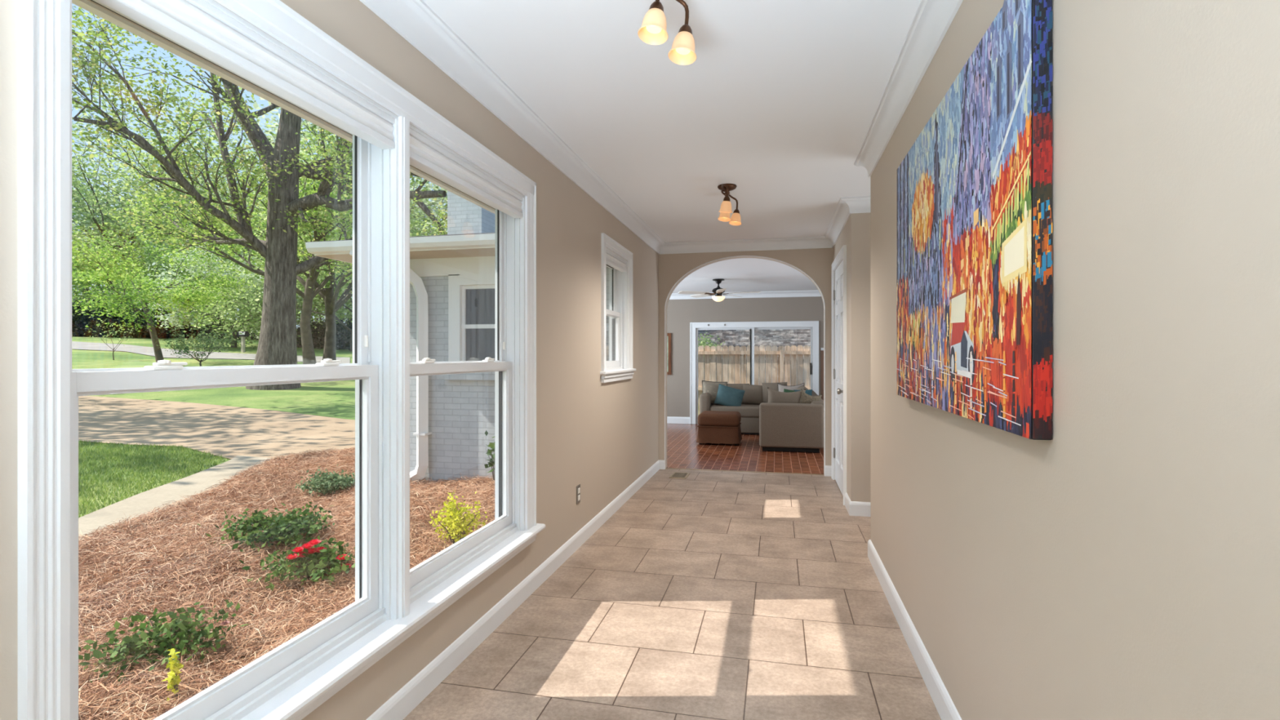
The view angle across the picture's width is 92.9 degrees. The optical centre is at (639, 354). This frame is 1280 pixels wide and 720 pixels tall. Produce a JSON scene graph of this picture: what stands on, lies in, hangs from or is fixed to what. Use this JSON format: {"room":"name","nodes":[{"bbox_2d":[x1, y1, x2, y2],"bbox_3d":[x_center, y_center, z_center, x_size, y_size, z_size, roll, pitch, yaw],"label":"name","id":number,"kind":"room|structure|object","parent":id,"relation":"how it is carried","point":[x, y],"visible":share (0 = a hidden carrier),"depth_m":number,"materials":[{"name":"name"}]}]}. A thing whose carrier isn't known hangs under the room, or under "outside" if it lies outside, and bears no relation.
{"room":"home hallway","nodes":[
{"label":"home hallway","id":0,"kind":"room"},
{"bbox_2d":[78,455,271,541],"bbox_3d":[-5.166,1.496,6.488,2.734,0.001,4.658,0,0,13],"label":"walkway","id":1,"kind":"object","parent":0,"point":[137,504],"visible":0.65,"depth_m":6.49,"materials":[{"name":"concrete"}]},
{"bbox_2d":[71,341,350,363],"bbox_3d":[-25.543,-0.259,32.235,24.117,1.370,5.491,0,0,13],"label":"street","id":2,"kind":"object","parent":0,"point":[75,344],"visible":0.65,"depth_m":32.07,"materials":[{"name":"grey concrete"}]},
{"bbox_2d":[71,334,355,516],"bbox_3d":[-29.724,-0.269,42.046,73.550,3.577,109.000,0,0,13],"label":"lawn","id":3,"kind":"structure","parent":0,"point":[335,399],"depth_m":17.89,"materials":[{"name":"green plant"}]},
{"bbox_2d":[84,320,137,359],"bbox_3d":[-23.442,-0.618,27.019,1.766,1.842,0.975,0,0,-36],"label":"sapling","id":4,"kind":"object","parent":3,"relation":"on","point":[113,350],"visible":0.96,"depth_m":26.97,"materials":[{"name":"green plant"}]},
{"bbox_2d":[71,213,160,315],"bbox_3d":[-41.312,-5.939,45.418,14.266,9.134,18.884,0,0,-36],"label":"tree","id":5,"kind":"object","parent":3,"relation":"on","point":[73,291],"visible":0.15,"depth_m":42.82,"materials":[{"name":"green plant"}]},
{"bbox_2d":[71,296,185,338],"bbox_3d":[-38.093,-2.434,43.027,11.663,3.667,3.909,0,0,-3],"label":"hedge","id":6,"kind":"object","parent":3,"relation":"on","point":[78,322],"visible":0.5,"depth_m":42.34,"materials":[{"name":"green plant"}]},
{"bbox_2d":[71,285,214,336],"bbox_3d":[-44.377,-3.777,54.425,11.441,5.000,8.758,0,0,13],"label":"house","id":7,"kind":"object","parent":3,"relation":"on","point":[89,298],"visible":0.02,"depth_m":51.29,"materials":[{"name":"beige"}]},
{"bbox_2d":[71,132,225,266],"bbox_3d":[-55.858,-12.842,59.143,33.539,22.013,24.829,0,0,13],"label":"tree","id":8,"kind":"object","parent":3,"relation":"on","point":[73,165],"visible":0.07,"depth_m":58.66,"materials":[{"name":"green plant"}]},
{"bbox_2d":[78,439,229,517],"bbox_3d":[-8.342,1.433,7.802,7.986,0.174,4.680,0,0,13],"label":"grass blades","id":9,"kind":"object","parent":3,"relation":"on","point":[86,456],"visible":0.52,"depth_m":8.09,"materials":[{"name":"green plant"}]},
{"bbox_2d":[71,137,253,281],"bbox_3d":[-51.926,-12.060,58.800,25.228,20.431,21.651,0,0,-21],"label":"tree","id":10,"kind":"object","parent":3,"relation":"on","point":[96,166],"visible":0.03,"depth_m":54.37,"materials":[{"name":"green plant"}]},
{"bbox_2d":[71,71,257,267],"bbox_3d":[-42.835,-11.483,55.743,23.453,19.644,33.342,0,0,-37],"label":"tree","id":11,"kind":"object","parent":3,"relation":"on","point":[86,155],"visible":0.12,"depth_m":49.06,"materials":[{"name":"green plant"}]},
{"bbox_2d":[71,226,257,362],"bbox_3d":[-20.369,-2.171,25.635,6.717,5.405,8.793,0,0,-10],"label":"ornamental tree","id":12,"kind":"object","parent":3,"relation":"on","point":[180,295],"visible":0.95,"depth_m":24.96,"materials":[{"name":"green plant"}]},
{"bbox_2d":[75,213,257,322],"bbox_3d":[-37.081,-5.991,48.266,16.655,9.635,13.348,0,0,40],"label":"tree","id":13,"kind":"object","parent":3,"relation":"on","point":[141,243],"visible":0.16,"depth_m":43.65,"materials":[{"name":"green plant"}]},
{"bbox_2d":[71,89,263,292],"bbox_3d":[-46.730,-13.001,52.766,23.089,22.809,24.877,0,0,25],"label":"tree","id":14,"kind":"object","parent":3,"relation":"on","point":[113,143],"visible":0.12,"depth_m":52.94,"materials":[{"name":"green plant"}]},
{"bbox_2d":[71,213,264,316],"bbox_3d":[-39.158,-6.019,49.743,18.733,9.313,15.452,0,0,-37],"label":"tree","id":15,"kind":"object","parent":3,"relation":"on","point":[76,234],"visible":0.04,"depth_m":44.18,"materials":[{"name":"green plant"}]},
{"bbox_2d":[84,200,261,319],"bbox_3d":[-35.621,-6.690,48.610,14.474,10.826,15.757,0,0,-2],"label":"tree","id":16,"kind":"object","parent":3,"relation":"on","point":[128,236],"visible":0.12,"depth_m":44.31,"materials":[{"name":"green plant"}]},
{"bbox_2d":[71,21,300,266],"bbox_3d":[-44.863,-16.543,62.503,30.672,29.435,26.554,0,0,31],"label":"tree","id":17,"kind":"object","parent":3,"relation":"on","point":[97,161],"visible":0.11,"depth_m":56.27,"materials":[{"name":"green plant"}]},
{"bbox_2d":[71,116,319,321],"bbox_3d":[-40.367,-11.751,57.299,29.373,20.547,21.173,0,0,13],"label":"tree","id":18,"kind":"object","parent":3,"relation":"on","point":[154,135],"visible":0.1,"depth_m":52.02,"materials":[{"name":"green plant"}]},
{"bbox_2d":[155,321,239,366],"bbox_3d":[-18.002,-0.336,24.752,2.793,1.920,2.990,0,0,-39],"label":"sapling","id":19,"kind":"object","parent":3,"relation":"on","point":[180,348],"visible":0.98,"depth_m":24.68,"materials":[{"name":"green plant"}]},
{"bbox_2d":[162,312,260,339],"bbox_3d":[-32.274,-1.867,46.022,10.846,2.676,3.437,0,0,2],"label":"hedge","id":20,"kind":"object","parent":3,"relation":"on","point":[188,331],"visible":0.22,"depth_m":45.14,"materials":[{"name":"green plant"}]},
{"bbox_2d":[71,61,352,333],"bbox_3d":[-36.797,-13.578,55.529,29.584,24.237,21.459,0,0,-26],"label":"tree","id":21,"kind":"object","parent":3,"relation":"on","point":[181,106],"visible":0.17,"depth_m":48.86,"materials":[{"name":"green plant"}]},
{"bbox_2d":[132,212,315,312],"bbox_3d":[-32.541,-6.422,48.716,16.806,10.379,17.430,0,0,13],"label":"tree","id":22,"kind":"object","parent":3,"relation":"on","point":[163,242],"visible":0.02,"depth_m":45.53,"materials":[{"name":"green plant"}]},
{"bbox_2d":[132,240,329,347],"bbox_3d":[-25.201,-3.695,37.953,9.873,6.626,9.249,0,0,-38],"label":"tree","id":23,"kind":"object","parent":3,"relation":"on","point":[175,317],"visible":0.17,"depth_m":36.00,"materials":[{"name":"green plant"}]},
{"bbox_2d":[236,331,248,352],"bbox_3d":[-22.121,-0.690,33.904,0.580,1.250,0.330,0,0,13],"label":"mailbox","id":24,"kind":"object","parent":3,"relation":"on","point":[243,334],"visible":0.87,"depth_m":33.88,"materials":[{"name":"beige"}]},
{"bbox_2d":[155,237,352,350],"bbox_3d":[-22.859,-3.970,39.341,11.939,10.778,13.312,0,0,39],"label":"tree","id":25,"kind":"object","parent":3,"relation":"on","point":[234,315],"visible":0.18,"depth_m":35.32,"materials":[{"name":"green plant"}]},
{"bbox_2d":[71,4,447,390],"bbox_3d":[-12.445,-8.188,17.799,19.385,19.078,13.719,0,0,20],"label":"oak tree","id":26,"kind":"object","parent":3,"relation":"on","point":[277,345],"visible":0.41,"depth_m":18.72,"materials":[{"name":"green plant"}]},
{"bbox_2d":[120,107,418,364],"bbox_3d":[-14.643,-5.640,26.314,14.383,12.734,10.495,0,0,31],"label":"tree","id":27,"kind":"object","parent":3,"relation":"on","point":[308,349],"visible":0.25,"depth_m":25.89,"materials":[{"name":"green plant"}]},
{"bbox_2d":[122,131,426,279],"bbox_3d":[-40.185,-13.299,69.672,29.338,22.926,25.650,0,0,-41],"label":"tree","id":28,"kind":"object","parent":3,"relation":"on","point":[206,131],"visible":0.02,"depth_m":58.15,"materials":[{"name":"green plant"}]},
{"bbox_2d":[214,249,352,342],"bbox_3d":[-22.747,-4.678,42.124,12.408,9.678,14.141,0,0,-9],"label":"tree","id":29,"kind":"object","parent":3,"relation":"on","point":[347,283],"visible":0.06,"depth_m":40.75,"materials":[{"name":"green plant"}]},
{"bbox_2d":[183,226,436,351],"bbox_3d":[-18.007,-4.860,38.740,18.305,9.456,11.710,0,0,-41],"label":"tree","id":30,"kind":"object","parent":3,"relation":"on","point":[229,308],"visible":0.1,"depth_m":33.88,"materials":[{"name":"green plant"}]},
{"bbox_2d":[182,112,447,360],"bbox_3d":[-14.050,-5.639,26.498,16.311,12.723,11.035,0,0,35],"label":"tree","id":31,"kind":"object","parent":3,"relation":"on","point":[331,305],"visible":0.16,"depth_m":26.86,"materials":[{"name":"leaves"},{"name":"rough furrowed grey-brown bark"}]},
{"bbox_2d":[296,317,352,350],"bbox_3d":[-18.748,-1.111,40.080,8.663,3.044,3.715,0,0,2],"label":"hedge","id":32,"kind":"object","parent":3,"relation":"on","point":[343,335],"visible":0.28,"depth_m":39.11,"materials":[{"name":"green plant"}]},
{"bbox_2d":[208,97,447,317],"bbox_3d":[-27.371,-11.515,54.961,31.153,20.681,22.509,0,0,35],"label":"tree","id":33,"kind":"object","parent":3,"relation":"on","point":[263,116],"visible":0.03,"depth_m":49.30,"materials":[{"name":"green plant"}]},
{"bbox_2d":[223,206,447,326],"bbox_3d":[-17.811,-5.639,42.544,16.695,10.890,14.819,0,0,-7],"label":"tree","id":34,"kind":"object","parent":3,"relation":"on","point":[441,222],"visible":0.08,"depth_m":39.32,"materials":[{"name":"green plant"}]},
{"bbox_2d":[227,91,447,235],"bbox_3d":[-18.066,-11.412,44.125,26.306,21.164,35.267,0,0,13],"label":"tree","id":35,"kind":"object","parent":3,"relation":"on","point":[255,106],"visible":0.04,"depth_m":36.63,"materials":[{"name":"green plant"}]},
{"bbox_2d":[253,120,447,285],"bbox_3d":[-24.901,-10.188,58.621,24.090,17.576,21.035,0,0,-45],"label":"tree","id":36,"kind":"object","parent":3,"relation":"on","point":[419,227],"visible":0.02,"depth_m":55.47,"materials":[{"name":"green plant"}]},
{"bbox_2d":[409,177,447,234],"bbox_3d":[-14.864,-12.478,61.436,29.567,22.445,22.992,0,0,-33],"label":"tree","id":37,"kind":"object","parent":3,"relation":"on","point":[415,178],"visible":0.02,"depth_m":59.20,"materials":[{"name":"green plant"}]},
{"bbox_2d":[305,190,609,484],"bbox_3d":[-1.155,-1.660,10.305,3.945,6.600,8.400,0,0,13],"label":"house wing","id":38,"kind":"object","parent":3,"relation":"on","point":[452,274],"visible":0.41,"depth_m":6.83,"materials":[{"name":"paint"}]},
{"bbox_2d":[78,395,355,458],"bbox_3d":[-6.368,1.257,14.858,16.800,0.489,13.278,0,0,-28],"label":"driveway","id":39,"kind":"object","parent":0,"point":[229,432],"visible":0.3,"depth_m":11.96,"materials":[{"name":"concrete"}]},
{"bbox_2d":[78,455,494,719],"bbox_3d":[-3.145,1.442,5.217,5.306,0.154,10.000,0,0,13],"label":"mulch","id":40,"kind":"object","parent":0,"point":[244,601],"visible":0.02,"depth_m":3.68,"materials":[{"name":"soil"}]},
{"bbox_2d":[78,600,253,684],"bbox_3d":[-2.276,1.349,2.889,0.619,0.280,0.633,0,0,13],"label":"rose bush","id":41,"kind":"object","parent":40,"relation":"on","point":[183,628],"visible":0.92,"depth_m":2.86,"materials":[{"name":"green plant"}]},
{"bbox_2d":[161,648,183,705],"bbox_3d":[-1.919,1.344,2.503,0.066,0.272,0.078,0,0,13],"label":"shrub","id":42,"kind":"object","parent":40,"relation":"on","point":[173,678],"visible":0.98,"depth_m":2.50,"materials":[{"name":"yellow plant"}]},
{"bbox_2d":[197,501,334,551],"bbox_3d":[-2.801,1.306,4.600,0.888,0.344,0.827,0,0,-26],"label":"rose bush","id":43,"kind":"object","parent":40,"relation":"on","point":[282,527],"visible":1,"depth_m":4.51,"materials":[{"name":"green plant"}]},
{"bbox_2d":[78,445,494,719],"bbox_3d":[-3.137,1.414,5.211,5.493,0.353,10.090,0,0,13],"label":"mulch bed","id":44,"kind":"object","parent":40,"relation":"on","point":[116,551],"visible":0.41,"depth_m":3.89,"materials":[{"name":"brown wood"}]},
{"bbox_2d":[238,535,355,591],"bbox_3d":[-2.120,1.346,3.989,0.748,0.313,0.755,0,0,13],"label":"rose bush","id":45,"kind":"object","parent":40,"relation":"on","point":[306,559],"visible":0.98,"depth_m":3.89,"materials":[{"name":"green plant"}]},
{"bbox_2d":[295,464,355,497],"bbox_3d":[-3.229,1.337,6.383,0.707,0.348,0.626,0,0,13],"label":"shrub","id":46,"kind":"object","parent":40,"relation":"on","point":[331,482],"visible":0.94,"depth_m":6.27,"materials":[{"name":"green plant"}]},
{"bbox_2d":[429,489,487,546],"bbox_3d":[-1.347,1.239,4.517,0.379,0.480,0.385,0,0,-43],"label":"shrub","id":47,"kind":"object","parent":40,"relation":"on","point":[455,528],"visible":0.94,"depth_m":4.48,"materials":[{"name":"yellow plant"}]},
{"bbox_2d":[484,430,494,481],"bbox_3d":[-1.538,1.093,6.561,0.278,0.677,0.266,0,0,-17],"label":"weed","id":48,"kind":"object","parent":40,"relation":"on","point":[491,445],"visible":0.25,"depth_m":6.50,"materials":[{"name":"green plant"}]},
{"bbox_2d":[0,0,658,719],"bbox_3d":[-0.853,0.120,2.293,0.161,3.041,9.100,0,0,13],"label":"wall","id":49,"kind":"structure","parent":0,"point":[597,436],"depth_m":3.29,"materials":[{"name":"beige paint"}]},
{"bbox_2d":[70,0,398,719],"bbox_3d":[-1.008,0.056,1.603,0.160,1.733,0.995,0,0,13],"label":"window","id":50,"kind":"structure","parent":49,"relation":"in","point":[374,368],"depth_m":2.00,"materials":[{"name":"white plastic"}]},
{"bbox_2d":[96,0,395,149],"bbox_3d":[-0.957,-0.751,1.593,0.051,0.113,0.968,0,0,13],"label":"window shade","id":51,"kind":"object","parent":50,"relation":"attached to","point":[198,26],"visible":1,"depth_m":1.52,"materials":[{"name":"white plastic"}]},
{"bbox_2d":[17,0,536,719],"bbox_3d":[-0.838,-0.003,2.125,0.102,1.796,2.230,0,0,13],"label":"trim","id":52,"kind":"structure","parent":49,"relation":"attached to","point":[43,25],"depth_m":1.07,"materials":[{"name":"white paint"}]},
{"bbox_2d":[71,0,494,213],"bbox_3d":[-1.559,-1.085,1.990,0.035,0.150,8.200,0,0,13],"label":"trim","id":53,"kind":"structure","parent":49,"relation":"attached to","point":[86,5],"depth_m":2.19,"materials":[{"name":"white wood"}]},
{"bbox_2d":[240,523,545,719],"bbox_3d":[-0.809,0.936,2.119,0.121,0.083,2.290,0,0,13],"label":"window sill","id":54,"kind":"structure","parent":49,"relation":"attached to","point":[304,695],"depth_m":1.93,"materials":[{"name":"white paint"}]},
{"bbox_2d":[409,124,524,604],"bbox_3d":[-0.777,0.056,2.630,0.160,1.733,1.020,0,0,13],"label":"window","id":55,"kind":"structure","parent":49,"relation":"in","point":[508,366],"depth_m":3.09,"materials":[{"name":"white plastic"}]},
{"bbox_2d":[409,128,522,217],"bbox_3d":[-0.727,-0.751,2.618,0.051,0.113,0.990,0,0,13],"label":"window shade","id":56,"kind":"object","parent":55,"relation":"attached to","point":[427,156],"visible":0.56,"depth_m":2.50,"materials":[{"name":"white plastic"}]},
{"bbox_2d":[365,459,664,719],"bbox_3d":[-0.751,1.191,2.219,0.070,0.098,9.000,0,0,13],"label":"baseboard","id":57,"kind":"structure","parent":49,"relation":"attached to","point":[410,695],"depth_m":2.68,"materials":[{"name":"white paint"}]},
{"bbox_2d":[576,484,580,504],"bbox_3d":[-0.397,0.901,3.934,0.010,0.118,0.072,0,0,13],"label":"wall outlet","id":58,"kind":"object","parent":49,"relation":"attached to","point":[578,487],"visible":1,"depth_m":3.92,"materials":[{"name":"beige plastic"}]},
{"bbox_2d":[605,247,627,370],"bbox_3d":[-0.263,-0.321,4.915,0.160,0.978,0.725,0,0,13],"label":"window","id":59,"kind":"structure","parent":49,"relation":"in","point":[618,312],"depth_m":5.24,"materials":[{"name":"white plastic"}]},
{"bbox_2d":[605,248,626,272],"bbox_3d":[-0.212,-0.759,4.905,0.051,0.098,0.698,0,0,13],"label":"window shade","id":60,"kind":"object","parent":59,"relation":"attached to","point":[612,260],"visible":0.62,"depth_m":4.90,"materials":[{"name":"beige fabric"}]},
{"bbox_2d":[600,232,632,371],"bbox_3d":[-0.173,-0.386,4.900,0.022,1.011,0.917,0,0,13],"label":"trim","id":61,"kind":"structure","parent":49,"relation":"attached to","point":[607,242],"depth_m":4.70,"materials":[{"name":"white paint"}]},
{"bbox_2d":[600,368,635,382],"bbox_3d":[-0.191,0.163,4.906,0.105,0.086,0.980,0,0,13],"label":"trim","id":62,"kind":"structure","parent":49,"relation":"attached to","point":[608,375],"depth_m":4.76,"materials":[{"name":"white paint"}]},
{"bbox_2d":[422,0,920,242],"bbox_3d":[0.758,-1.250,1.879,3.485,0.100,9.000,0,0,13],"label":"ceiling","id":63,"kind":"structure","parent":0,"point":[779,100],"depth_m":2.80,"materials":[{"name":"paint"}]},
{"bbox_2d":[637,0,696,65],"bbox_3d":[0.054,-1.081,1.815,0.144,0.237,0.466,0,0,19],"label":"ceiling light","id":64,"kind":"object","parent":63,"relation":"attached to","point":[652,31],"visible":1,"depth_m":1.89,"materials":[{"name":"white glass"}]},
{"bbox_2d":[717,183,741,225],"bbox_3d":[0.620,-1.081,4.332,0.144,0.237,0.466,0,0,19],"label":"ceiling light","id":65,"kind":"object","parent":63,"relation":"attached to","point":[725,211],"visible":1,"depth_m":4.33,"materials":[{"name":"glass"}]},
{"bbox_2d":[403,423,941,719],"bbox_3d":[0.200,1.300,4.306,6.700,0.120,13.490,0,0,13],"label":"floor","id":66,"kind":"structure","parent":0,"point":[707,594],"depth_m":2.85,"materials":[{"name":"tile"}]},
{"bbox_2d":[669,471,690,478],"bbox_3d":[0.409,1.237,6.253,0.175,0.006,0.280,0,0,13],"label":"floor vent","id":67,"kind":"object","parent":66,"relation":"in","point":[675,474],"visible":1,"depth_m":6.24,"materials":[{"name":"beige metal"}]},
{"bbox_2d":[696,410,742,445],"bbox_3d":[1.128,1.028,8.617,0.608,0.425,0.586,0,0,13],"label":"ottoman","id":68,"kind":"object","parent":66,"relation":"on","point":[717,427],"visible":1,"depth_m":8.36,"materials":[{"name":"brown"}]},
{"bbox_2d":[697,410,741,426],"bbox_3d":[1.128,0.905,8.617,0.570,0.180,0.550,0,0,13],"label":"cushion","id":69,"kind":"object","parent":68,"relation":"on","point":[706,418],"depth_m":8.37,"materials":[{"name":"brown leather"}]},
{"bbox_2d":[699,382,823,453],"bbox_3d":[1.741,0.836,9.028,1.805,0.808,2.460,0,0,13],"label":"sectional sofa","id":70,"kind":"object","parent":66,"relation":"on","point":[780,427],"visible":0.63,"depth_m":7.78,"materials":[{"name":"grey fabric"}]},
{"bbox_2d":[702,380,727,404],"bbox_3d":[1.207,0.615,9.835,0.449,0.402,0.174,0,0,-6],"label":"throw pillow","id":71,"kind":"object","parent":70,"relation":"on","point":[710,387],"visible":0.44,"depth_m":9.79,"materials":[{"name":"grey fabric"}]},
{"bbox_2d":[714,383,745,406],"bbox_3d":[1.420,0.665,9.643,0.497,0.414,0.199,0,0,7],"label":"throw pillow","id":72,"kind":"object","parent":70,"relation":"on","point":[726,395],"visible":0.96,"depth_m":9.58,"materials":[{"name":"teal fabric"}]},
{"bbox_2d":[709,404,759,417],"bbox_3d":[1.554,0.890,9.782,0.810,0.170,0.670,0,0,13],"label":"seat cushion","id":73,"kind":"object","parent":70,"relation":"on","point":[746,411],"depth_m":9.45,"materials":[{"name":"beige fabric"}]},
{"bbox_2d":[727,383,749,404],"bbox_3d":[1.537,0.650,10.027,0.520,0.357,0.208,0,0,13],"label":"cushion","id":74,"kind":"object","parent":70,"relation":"on","point":[745,400],"depth_m":9.90,"materials":[{"name":"teal fabric"}]},
{"bbox_2d":[742,383,762,404],"bbox_3d":[1.877,0.655,9.920,0.480,0.363,0.209,0,0,13],"label":"cushion","id":75,"kind":"object","parent":70,"relation":"on","point":[753,395],"depth_m":9.85,"materials":[{"name":"beige fabric"}]},
{"bbox_2d":[761,382,786,402],"bbox_3d":[2.160,0.630,9.743,0.411,0.396,0.218,0,0,13],"label":"cushion","id":76,"kind":"object","parent":70,"relation":"on","point":[774,386],"depth_m":9.71,"materials":[{"name":"beige fabric"}]},
{"bbox_2d":[767,386,805,403],"bbox_3d":[1.944,0.585,8.100,0.508,0.303,0.174,0,0,13],"label":"sofa cushion","id":77,"kind":"object","parent":70,"relation":"on","point":[774,396],"visible":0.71,"depth_m":8.04,"materials":[{"name":"beige fabric"}]},
{"bbox_2d":[777,382,804,391],"bbox_3d":[2.311,0.580,9.317,0.414,0.314,0.148,0,0,18],"label":"throw pillow","id":78,"kind":"object","parent":70,"relation":"on","point":[780,387],"visible":0.35,"depth_m":9.31,"materials":[{"name":"grey fabric"}]},
{"bbox_2d":[796,385,808,390],"bbox_3d":[2.392,0.640,8.994,0.208,0.357,0.560,0,0,13],"label":"cushion","id":79,"kind":"object","parent":70,"relation":"on","point":[802,387],"depth_m":8.82,"materials":[{"name":"beige fabric"}]},
{"bbox_2d":[793,389,812,395],"bbox_3d":[2.315,0.610,8.653,0.258,0.241,0.157,0,0,13],"label":"throw pillow","id":80,"kind":"object","parent":70,"relation":"on","point":[809,392],"visible":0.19,"depth_m":8.61,"materials":[{"name":"teal fabric"}]},
{"bbox_2d":[783,388,795,392],"bbox_3d":[2.156,0.605,8.720,0.244,0.234,0.122,0,0,19],"label":"throw pillow","id":81,"kind":"object","parent":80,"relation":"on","point":[784,389],"visible":0.15,"depth_m":8.72,"materials":[{"name":"green fabric"}]},
{"bbox_2d":[799,388,822,403],"bbox_3d":[2.230,0.595,8.004,0.326,0.296,0.149,0,0,13],"label":"throw pillow","id":82,"kind":"object","parent":70,"relation":"on","point":[805,398],"visible":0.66,"depth_m":7.95,"materials":[{"name":"beige fabric"}]},
{"bbox_2d":[671,257,817,293],"bbox_3d":[1.200,-1.150,8.755,6.700,0.100,4.330,0,0,13],"label":"ceiling","id":83,"kind":"structure","parent":0,"point":[740,274],"depth_m":8.71,"materials":[{"name":"paint"}]},
{"bbox_2d":[678,278,760,308],"bbox_3d":[1.167,-0.890,8.857,1.161,0.420,1.168,0,0,13],"label":"ceiling fan","id":84,"kind":"object","parent":83,"relation":"hanging from","point":[717,291],"visible":1,"depth_m":8.83,"materials":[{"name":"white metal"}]},
{"bbox_2d":[666,296,823,417],"bbox_3d":[1.670,0.020,10.843,6.700,2.440,0.150,0,0,13],"label":"wall","id":85,"kind":"structure","parent":0,"point":[680,313],"depth_m":10.85,"materials":[{"name":"beige paint"}]},
{"bbox_2d":[666,333,671,374],"bbox_3d":[0.340,-0.015,11.050,0.455,0.750,0.030,0,0,13],"label":"framed picture","id":86,"kind":"object","parent":85,"relation":"attached to","point":[668,335],"visible":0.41,"depth_m":10.99,"materials":[{"name":"brown wood"}]},
{"bbox_2d":[666,336,668,372],"bbox_3d":[0.342,-0.015,11.057,0.355,0.650,0.014,0,0,13],"label":"print","id":87,"kind":"object","parent":86,"relation":"attached to","point":[667,336],"depth_m":11.01},
{"bbox_2d":[666,416,689,423],"bbox_3d":[-0.353,1.179,11.213,2.590,0.121,0.015,0,0,13],"label":"baseboard","id":88,"kind":"structure","parent":85,"relation":"attached to","point":[670,420],"depth_m":10.97,"materials":[{"name":"white paint"}]},
{"bbox_2d":[669,289,821,299],"bbox_3d":[1.643,-1.050,10.726,6.700,0.100,0.090,0,0,13],"label":"trim","id":89,"kind":"structure","parent":85,"relation":"attached to","point":[784,293],"depth_m":10.63,"materials":[{"name":"white paint"}]},
{"bbox_2d":[689,320,818,424],"bbox_3d":[1.991,0.330,10.723,2.221,1.821,0.122,0,0,13],"label":"door","id":90,"kind":"structure","parent":85,"relation":"in","point":[752,326],"depth_m":10.72,"materials":[{"name":"white paint"}]},
{"bbox_2d":[821,350,823,400],"bbox_3d":[4.010,0.580,10.233,1.865,1.320,0.012,0,0,13],"label":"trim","id":91,"kind":"structure","parent":85,"relation":"attached to","point":[822,351],"depth_m":10.43,"materials":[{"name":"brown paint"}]},
{"bbox_2d":[658,248,833,474],"bbox_3d":[2.073,-0.030,6.268,3.905,2.540,0.140,0,0,13],"label":"wall","id":92,"kind":"structure","parent":0,"point":[816,263],"depth_m":6.40,"materials":[{"name":"beige paint"}]},
{"bbox_2d":[664,255,825,469],"bbox_3d":[1.081,0.097,6.417,1.673,2.287,0.010,0,0,13],"label":"trim","id":93,"kind":"structure","parent":92,"relation":"attached to","point":[736,255],"depth_m":6.39,"materials":[{"name":"paint"}]},
{"bbox_2d":[665,467,824,475],"bbox_3d":[1.092,1.238,6.469,1.703,0.004,0.022,0,0,13],"label":"threshold","id":94,"kind":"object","parent":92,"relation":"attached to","point":[665,468],"depth_m":6.45,"materials":[{"name":"brown wood"}]},
{"bbox_2d":[833,0,1279,719],"bbox_3d":[1.663,-0.030,1.676,1.390,2.540,9.000,0,0,13],"label":"wall","id":95,"kind":"structure","parent":0,"point":[1123,564],"depth_m":1.02,"materials":[{"name":"beige paint"}]},
{"bbox_2d":[359,0,963,254],"bbox_3d":[0.778,-1.146,1.875,3.205,0.108,9.000,0,0,13],"label":"trim","id":96,"kind":"structure","parent":95,"relation":"attached to","point":[414,20],"depth_m":2.78,"materials":[{"name":"white paint"}]},
{"bbox_2d":[824,465,831,476],"bbox_3d":[1.920,1.186,6.172,0.082,0.108,0.115,0,0,13],"label":"baseboard","id":97,"kind":"structure","parent":95,"relation":"attached to","point":[828,468],"depth_m":6.22,"materials":[{"name":"white paint"}]},
{"bbox_2d":[831,244,846,505],"bbox_3d":[1.811,0.167,5.561,0.103,2.146,1.116,0,0,13],"label":"door","id":98,"kind":"structure","parent":95,"relation":"in","point":[839,275],"depth_m":5.67,"materials":[{"name":"white paint"}]},
{"bbox_2d":[844,492,870,516],"bbox_3d":[2.337,1.186,4.705,1.405,0.108,0.335,0,0,13],"label":"baseboard","id":99,"kind":"structure","parent":95,"relation":"attached to","point":[853,508],"depth_m":4.68,"materials":[{"name":"white paint"}]},
{"bbox_2d":[867,539,961,719],"bbox_3d":[1.378,1.186,0.441,1.405,0.108,6.465,0,0,13],"label":"baseboard","id":100,"kind":"structure","parent":95,"relation":"attached to","point":[944,704],"depth_m":2.45,"materials":[{"name":"white paint"}]},
{"bbox_2d":[896,0,1052,439],"bbox_3d":[0.997,-0.327,1.980,0.042,1.010,1.469,0,0,13],"label":"painting","id":101,"kind":"object","parent":95,"relation":"attached to","point":[974,214],"visible":1,"depth_m":1.51,"materials":[{"name":"multicoloured"}]},
{"bbox_3d":[4.500,1.640,20.010,18.000,0.200,18.980,0,0,13],"label":"ground","id":102,"kind":"structure","parent":0,"visible":0},
{"bbox_2d":[697,330,724,368],"bbox_3d":[1.381,0.413,16.374,1.787,2.457,1.678,0,0,13],"label":"bush","id":103,"kind":"object","parent":102,"relation":"on","point":[703,342],"visible":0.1,"depth_m":16.17,"materials":[{"name":"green plant"}]},
{"bbox_2d":[697,328,810,386],"bbox_3d":[4.662,-1.210,20.732,16.000,5.500,5.500,0,0,13],"label":"roof","id":104,"kind":"structure","parent":102,"relation":"on","point":[790,337],"depth_m":19.01,"materials":[{"name":"grey"}]},
{"bbox_2d":[697,345,810,415],"bbox_3d":[2.743,0.653,14.814,5.651,1.775,0.150,0,0,13],"label":"wooden fence","id":105,"kind":"object","parent":102,"relation":"on","point":[800,355],"visible":0.28,"depth_m":14.84,"materials":[{"name":"brown wood"}]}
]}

